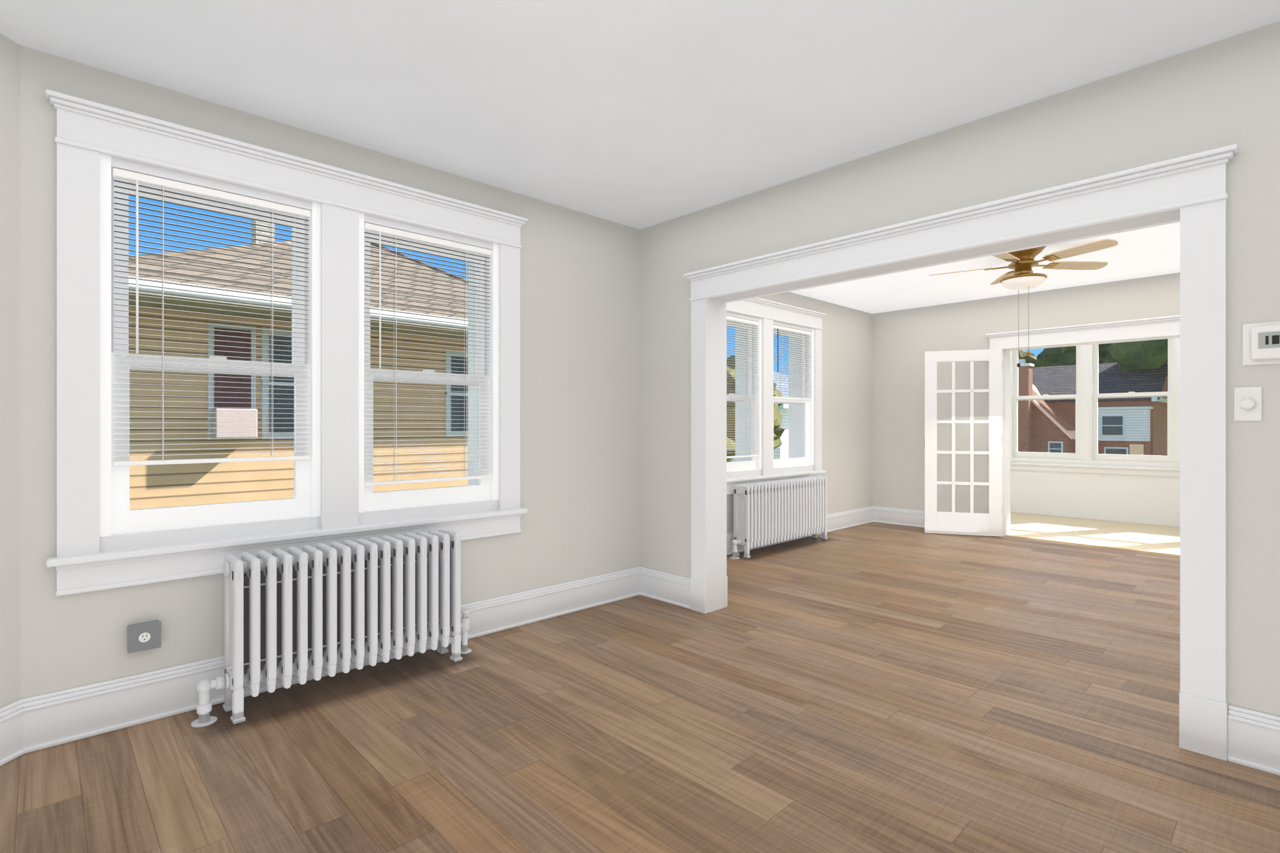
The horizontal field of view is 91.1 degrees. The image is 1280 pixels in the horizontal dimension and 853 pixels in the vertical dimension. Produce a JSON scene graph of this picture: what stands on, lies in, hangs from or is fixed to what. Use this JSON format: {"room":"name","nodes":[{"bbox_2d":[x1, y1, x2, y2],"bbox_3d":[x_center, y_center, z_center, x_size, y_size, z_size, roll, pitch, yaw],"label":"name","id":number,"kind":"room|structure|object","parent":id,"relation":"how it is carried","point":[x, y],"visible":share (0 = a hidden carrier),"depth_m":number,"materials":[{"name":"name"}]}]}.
{"room":"empty dining room","nodes":[
{"label":"empty dining room","id":0,"kind":"room"},
{"bbox_2d":[0,522,1279,852],"bbox_3d":[1.114,1.262,3.066,9.350,0.120,5.010,0,0,-44],"label":"floor","id":1,"kind":"structure","parent":0,"point":[872,687],"depth_m":2.42,"materials":[{"name":"brown wood"}]},
{"bbox_2d":[190,528,471,727],"bbox_3d":[-1.350,0.874,2.935,1.230,0.655,0.209,0,0,-44],"label":"radiator","id":2,"kind":"object","parent":1,"relation":"on","point":[297,612],"visible":1,"depth_m":2.82,"materials":[{"name":"white metal"}]},
{"bbox_2d":[729,476,827,559],"bbox_3d":[1.412,0.874,6.218,1.622,0.655,0.179,0,0,-44],"label":"radiator","id":3,"kind":"object","parent":1,"relation":"on","point":[767,512],"visible":1,"depth_m":6.03,"materials":[{"name":"white metal"}]},
{"bbox_2d":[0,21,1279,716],"bbox_3d":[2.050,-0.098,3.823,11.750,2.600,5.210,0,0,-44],"label":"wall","id":4,"kind":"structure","parent":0,"point":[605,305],"depth_m":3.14,"materials":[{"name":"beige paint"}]},
{"bbox_2d":[112,167,310,466],"label":"window blinds","id":5,"kind":"object","parent":4,"relation":"attached to","point":[137,178],"depth_m":2.71,"materials":[{"name":"white plastic"}]},
{"bbox_2d":[364,222,492,486],"label":"window blinds","id":6,"kind":"object","parent":4,"relation":"attached to","point":[367,226],"depth_m":3.39,"materials":[{"name":"white plastic"}]},
{"bbox_2d":[0,88,1279,776],"bbox_3d":[2.054,-0.020,4.000,11.600,2.443,5.060,0,0,-44],"label":"trim","id":7,"kind":"structure","parent":4,"relation":"attached to","point":[93,139],"depth_m":2.85,"materials":[{"name":"white paint"}]},
{"bbox_2d":[127,321,1279,653],"bbox_3d":[0.105,0.272,2.315,2.847,1.264,3.283,0,0,-44],"label":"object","id":8,"kind":"object","parent":4,"relation":"attached to","point":[1261,340],"depth_m":2.22,"materials":[{"name":"white plastic"}]},
{"bbox_2d":[924,348,1002,536],"bbox_3d":[3.536,0.185,6.879,0.772,2.017,0.041,0,0,18],"label":"door leaf","id":9,"kind":"structure","parent":4,"relation":"in","point":[990,524],"depth_m":6.85,"materials":[{"name":"white paint"}]},
{"bbox_2d":[0,0,1279,313],"bbox_3d":[2.055,-1.523,4.035,12.050,0.250,5.510,0,0,-44],"label":"ceiling","id":10,"kind":"structure","parent":0,"point":[639,114],"depth_m":2.48,"materials":[{"name":"white paint"}]},
{"bbox_2d":[928,238,1118,367],"bbox_3d":[2.906,-0.926,4.810,1.239,0.943,1.271,0,0,-44],"label":"ceiling fan","id":11,"kind":"object","parent":10,"relation":"hanging from","point":[1023,277],"depth_m":4.76,"materials":[{"name":"brown wood"}]},
{"bbox_2d":[1005,512,1180,556],"bbox_3d":[5.356,1.257,7.120,2.415,0.130,5.010,0,0,-44],"label":"floor","id":12,"kind":"structure","parent":0,"point":[1161,539],"depth_m":7.05,"materials":[{"name":"beige wood"}]},
{"bbox_2d":[1009,469,1180,527],"bbox_3d":[5.426,-0.098,7.187,2.220,2.600,5.010,0,0,-44],"label":"wall","id":13,"kind":"structure","parent":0,"point":[1151,500],"depth_m":8.00,"materials":[{"name":"beige paint"}]},
{"label":"outside","id":14,"kind":"structure","parent":0,"visible":0},
{"bbox_3d":[14.459,4.652,18.302,140.000,0.300,140.000,0,0,-44],"label":"lawn","id":15,"kind":"structure","parent":14,"visible":0},
{"bbox_2d":[128,219,467,510],"bbox_3d":[-5.308,0.533,10.045,6.064,7.937,7.491,0,0,-44],"label":"house","id":16,"kind":"structure","parent":15,"relation":"on","point":[172,485],"depth_m":6.93,"materials":[{"name":"beige"}]},
{"bbox_2d":[730,371,788,462],"bbox_3d":[5.720,0.902,27.448,8.800,7.200,10.500,0,0,-44],"label":"house","id":17,"kind":"structure","parent":15,"relation":"on","point":[781,452],"depth_m":22.67,"materials":[{"name":"white"}]},
{"bbox_2d":[726,339,1167,462],"bbox_3d":[15.282,-2.326,35.122,44.378,13.655,38.770,0,0,-17],"label":"trees","id":18,"kind":"object","parent":15,"relation":"on","point":[1136,356],"visible":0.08,"depth_m":28.77,"materials":[{"name":"green plant"}]},
{"bbox_2d":[1018,359,1167,455],"bbox_3d":[22.273,0.627,33.031,9.850,7.750,8.400,0,0,-44],"label":"brick house","id":19,"kind":"structure","parent":15,"relation":"on","point":[1131,425],"depth_m":29.99,"materials":[{"name":"red brick"}]}
]}

